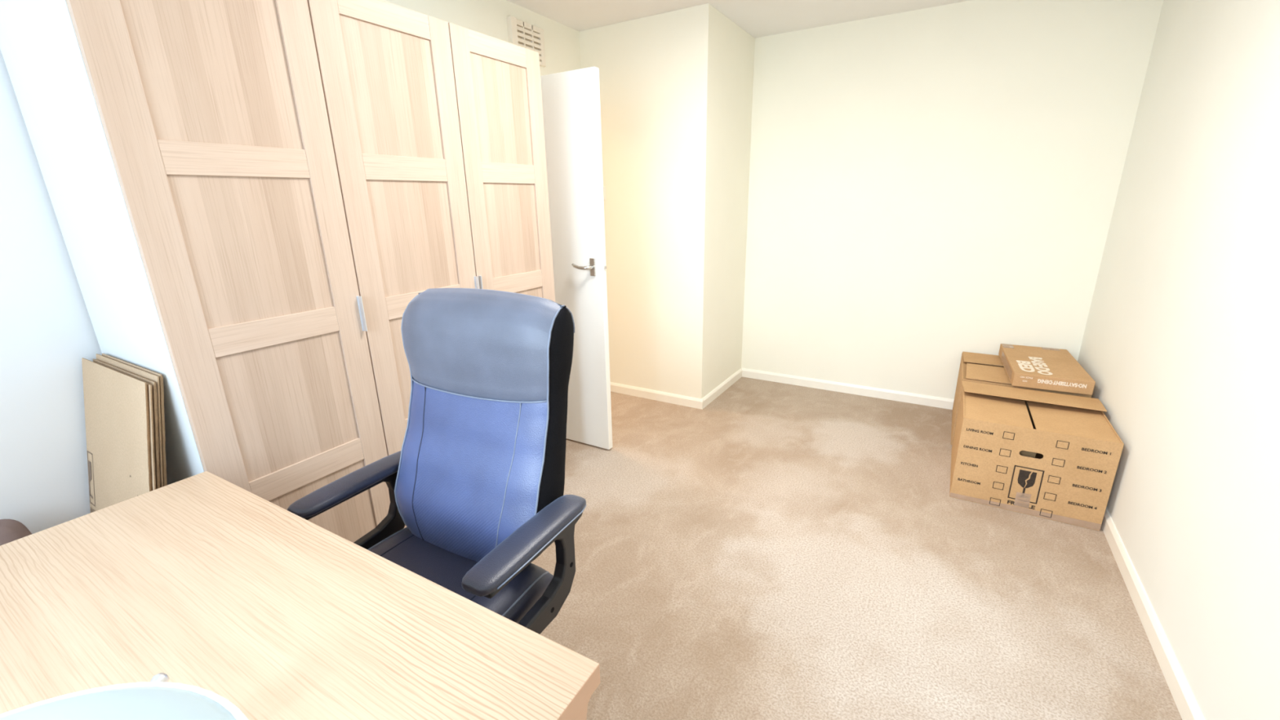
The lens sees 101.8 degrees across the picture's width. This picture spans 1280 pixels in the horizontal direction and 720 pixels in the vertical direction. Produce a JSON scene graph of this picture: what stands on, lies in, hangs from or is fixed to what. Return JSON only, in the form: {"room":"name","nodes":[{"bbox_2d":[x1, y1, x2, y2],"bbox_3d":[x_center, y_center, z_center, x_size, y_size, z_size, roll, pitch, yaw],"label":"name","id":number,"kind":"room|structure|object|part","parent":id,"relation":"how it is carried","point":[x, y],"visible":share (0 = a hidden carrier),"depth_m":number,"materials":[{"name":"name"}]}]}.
{"room":"home office","nodes":[
{"label":"home office","id":0,"kind":"room"},
{"bbox_2d":[0,0,581,533],"bbox_3d":[-1.643,-0.328,1.749,0.120,2.432,4.813,9,20,29],"label":"wall","id":1,"kind":"structure","parent":0,"point":[46,329],"depth_m":1.53,"materials":[{"name":"white paint"}]},
{"bbox_2d":[506,15,546,66],"bbox_3d":[-0.637,-1.805,2.960,0.030,0.194,0.284,9,20,29],"label":"air vent","id":2,"kind":"object","parent":1,"relation":"in","point":[521,33],"visible":0.67,"depth_m":2.95,"materials":[{"name":"beige plastic"}]},
{"bbox_2d":[540,66,612,449],"bbox_3d":[-0.494,-0.471,2.888,0.711,1.980,0.103,9,20,29],"label":"door","id":3,"kind":"structure","parent":1,"relation":"in","point":[571,113],"depth_m":2.73,"materials":[{"name":"white wood"}]},
{"bbox_3d":[-0.306,-0.490,2.732,0.121,0.029,0.047,9,20,29],"label":"lever","id":4,"kind":"part","parent":3,"relation":"part of","materials":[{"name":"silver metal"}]},
{"bbox_3d":[-0.248,-0.487,2.731,0.032,0.092,0.008,9,20,29],"label":"handle plate","id":5,"kind":"part","parent":3,"relation":"part of","materials":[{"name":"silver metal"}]},
{"bbox_3d":[-0.186,-0.486,2.722,0.002,0.120,0.020,9,20,29],"label":"latch plate","id":6,"kind":"part","parent":3,"relation":"part of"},
{"bbox_2d":[578,3,755,399],"bbox_3d":[0.197,-1.013,3.877,1.018,2.432,0.908,9,20,29],"label":"wall","id":7,"kind":"structure","parent":0,"point":[676,86],"depth_m":3.40,"materials":[{"name":"beige paint"}]},
{"bbox_2d":[603,186,605,199],"bbox_3d":[-0.272,-1.141,3.565,0.072,0.086,0.014,9,20,29],"label":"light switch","id":8,"kind":"object","parent":7,"relation":"attached to","point":[604,198],"visible":0.22,"depth_m":3.55,"materials":[{"name":"white plastic"}]},
{"bbox_2d":[610,382,703,409],"bbox_3d":[0.041,0.245,3.812,0.912,0.070,0.014,9,20,29],"label":"baseboard","id":9,"kind":"structure","parent":7,"relation":"attached to","point":[690,402],"depth_m":3.75,"materials":[{"name":"beige paint"}]},
{"bbox_2d":[702,368,742,408],"bbox_3d":[0.631,0.201,3.921,0.014,0.070,0.788,9,20,29],"label":"baseboard","id":10,"kind":"structure","parent":7,"relation":"attached to","point":[710,397],"depth_m":3.88,"materials":[{"name":"beige paint"}]},
{"bbox_2d":[506,0,970,38],"bbox_3d":[-0.754,-1.550,1.364,4.747,0.100,5.721,9,20,29],"label":"ceiling","id":11,"kind":"structure","parent":0,"point":[758,18],"depth_m":3.02,"materials":[{"name":"white paint"}]},
{"bbox_2d":[531,377,1182,719],"bbox_3d":[-0.710,0.871,2.105,4.747,0.100,5.721,9,20,29],"label":"floor","id":12,"kind":"structure","parent":0,"point":[768,550],"depth_m":1.96,"materials":[{"name":"beige carpet"}]},
{"bbox_2d":[0,519,31,545],"bbox_3d":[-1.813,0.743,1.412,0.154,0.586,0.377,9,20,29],"label":"chair","id":13,"kind":"object","parent":12,"relation":"on","point":[11,530],"visible":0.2,"depth_m":1.43,"materials":[{"name":"brown"}]},
{"bbox_2d":[81,357,151,512],"bbox_3d":[-1.524,0.508,1.526,0.488,0.958,0.195,9,20,29],"label":"box","id":14,"kind":"object","parent":12,"relation":"on","point":[116,403],"visible":0.46,"depth_m":1.48,"materials":[{"name":"cardboard"}]},
{"bbox_2d":[146,382,155,490],"bbox_3d":[-1.512,0.511,1.528,0.485,0.951,0.194,9,20,29],"label":"box","id":15,"kind":"object","parent":14,"relation":"on","point":[149,386],"visible":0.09,"depth_m":1.37,"materials":[{"name":"cardboard"}]},
{"bbox_2d":[93,358,159,488],"bbox_3d":[-1.501,0.507,1.531,0.460,0.955,0.194,9,20,29],"label":"box","id":16,"kind":"object","parent":15,"relation":"on","point":[153,384],"visible":0.16,"depth_m":1.38,"materials":[{"name":"cardboard"}]},
{"bbox_2d":[96,353,163,487],"bbox_3d":[-1.500,0.498,1.540,0.464,0.966,0.197,9,20,29],"label":"box","id":17,"kind":"object","parent":16,"relation":"on","point":[128,368],"visible":0.17,"depth_m":1.40,"materials":[{"name":"cardboard"}]},
{"bbox_2d":[102,353,167,486],"bbox_3d":[-1.489,0.496,1.543,0.436,0.968,0.197,9,20,29],"label":"box","id":18,"kind":"object","parent":17,"relation":"on","point":[161,377],"visible":0.07,"depth_m":1.40,"materials":[{"name":"cardboard"}]},
{"bbox_2d":[0,0,555,542],"bbox_3d":[-1.041,-0.219,2.079,0.592,2.010,1.500,9,20,29],"label":"wardrobe","id":19,"kind":"object","parent":12,"relation":"on","point":[251,200],"visible":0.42,"depth_m":1.51,"materials":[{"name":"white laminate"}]},
{"bbox_3d":[-1.435,-0.027,1.481,0.551,2.008,0.018,9,20,29],"label":"panel","id":20,"kind":"part","parent":19,"relation":"part of","materials":[{"name":"white laminate"}]},
{"bbox_3d":[-1.063,-0.090,1.531,0.020,1.935,0.511,9,20,29],"label":"door","id":21,"kind":"part","parent":19,"relation":"part of","materials":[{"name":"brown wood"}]},
{"bbox_3d":[-0.921,-0.153,1.725,0.020,0.118,0.008,9,20,29],"label":"handle","id":22,"kind":"part","parent":19,"relation":"part of","materials":[{"name":"metal"}]},
{"bbox_3d":[-0.805,-0.222,1.948,0.020,1.935,0.497,9,20,29],"label":"door","id":23,"kind":"part","parent":19,"relation":"part of","materials":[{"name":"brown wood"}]},
{"bbox_3d":[-0.666,-0.284,2.136,0.020,0.118,0.008,9,20,29],"label":"handle","id":24,"kind":"part","parent":19,"relation":"part of","materials":[{"name":"metal"}]},
{"bbox_3d":[-0.653,-0.291,2.157,0.020,0.118,0.017,9,20,29],"label":"handle","id":25,"kind":"part","parent":19,"relation":"part of","materials":[{"name":"metal"}]},
{"bbox_3d":[-0.553,-0.351,2.354,0.020,1.935,0.483,9,20,29],"label":"door","id":26,"kind":"part","parent":19,"relation":"part of","materials":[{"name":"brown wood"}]},
{"bbox_2d":[0,471,599,719],"bbox_3d":[-0.790,0.822,0.851,1.254,0.730,0.807,9,20,29],"label":"desk","id":27,"kind":"object","parent":12,"relation":"on","point":[202,580],"visible":0.98,"depth_m":0.86,"materials":[{"name":"brown wood"}]},
{"bbox_2d":[0,672,248,719],"bbox_3d":[-0.457,0.380,0.358,0.614,0.392,0.328,9,20,29],"label":"desk lamp","id":28,"kind":"object","parent":27,"relation":"on","point":[157,699],"visible":1,"depth_m":0.33,"materials":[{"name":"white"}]},
{"bbox_3d":[-0.329,0.241,0.209,0.281,0.043,0.281,9,20,29],"label":"lamp shade","id":29,"kind":"part","parent":28,"relation":"part of","materials":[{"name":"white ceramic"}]},
{"bbox_3d":[-0.265,0.918,0.571,0.028,0.692,0.749,9,20,29],"label":"panel","id":30,"kind":"part","parent":27,"relation":"part of","materials":[{"name":"brown wood"}]},
{"bbox_2d":[287,288,586,634],"bbox_3d":[-0.526,0.449,1.295,0.682,1.174,0.640,8,19,27],"label":"office chair","id":31,"kind":"object","parent":12,"relation":"on","point":[476,482],"visible":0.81,"depth_m":1.31,"materials":[{"name":"blue leather"}]},
{"bbox_3d":[-0.770,0.329,1.442,0.084,0.034,0.376,8,19,27],"label":"armrest","id":32,"kind":"part","parent":31,"relation":"part of","materials":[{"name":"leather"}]},
{"bbox_3d":[-0.556,0.597,1.277,0.536,0.104,0.470,8,19,27],"label":"seat","id":33,"kind":"part","parent":31,"relation":"part of","materials":[{"name":"black leather"}]},
{"bbox_3d":[-0.467,0.320,1.378,0.336,0.460,0.124,8,19,27],"label":"backrest panel","id":34,"kind":"part","parent":31,"relation":"part of","materials":[{"name":"blue leather"}]},
{"bbox_3d":[-0.245,0.401,1.177,0.084,0.034,0.376,8,19,27],"label":"armrest","id":35,"kind":"part","parent":31,"relation":"part of","materials":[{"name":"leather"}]},
{"bbox_2d":[951,351,1091,444],"bbox_3d":[2.190,0.253,3.062,0.562,0.418,0.585,9,20,29],"label":"carton","id":36,"kind":"object","parent":12,"relation":"on","point":[975,367],"visible":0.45,"depth_m":3.01,"materials":[{"name":"cardboard"}]},
{"bbox_2d":[998,343,1095,395],"bbox_3d":[2.243,0.036,2.910,0.331,0.073,0.637,8,19,27],"label":"parcel","id":37,"kind":"object","parent":36,"relation":"on","point":[1028,366],"visible":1,"depth_m":2.76,"materials":[{"name":"cardboard"}]},
{"bbox_2d":[949,380,1124,530],"bbox_3d":[1.866,0.415,2.528,0.577,0.431,0.560,9,20,29],"label":"box","id":38,"kind":"object","parent":12,"relation":"on","point":[1054,456],"visible":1,"depth_m":2.33,"materials":[{"name":"cardboard"}]},
{"bbox_2d":[741,0,1163,399],"bbox_3d":[1.733,-0.907,3.440,2.086,2.432,0.120,9,20,29],"label":"wall","id":39,"kind":"structure","parent":0,"point":[928,187],"depth_m":3.25,"materials":[{"name":"beige paint"}]},
{"bbox_2d":[742,368,954,409],"bbox_3d":[1.720,0.239,3.731,2.086,0.070,0.014,9,20,29],"label":"baseboard","id":40,"kind":"structure","parent":39,"relation":"attached to","point":[926,400],"depth_m":3.81,"materials":[{"name":"beige paint"}]},
{"bbox_2d":[1077,0,1279,719],"bbox_3d":[1.260,-0.029,0.600,0.120,2.432,5.721,9,20,29],"label":"wall","id":41,"kind":"structure","parent":0,"point":[1180,344],"depth_m":1.67,"materials":[{"name":"white paint"}]},
{"bbox_2d":[1101,506,1204,719],"bbox_3d":[1.223,1.091,0.979,0.014,0.070,5.481,9,20,29],"label":"baseboard","id":42,"kind":"structure","parent":41,"relation":"attached to","point":[1186,704],"depth_m":1.66,"materials":[{"name":"beige paint"}]}
]}

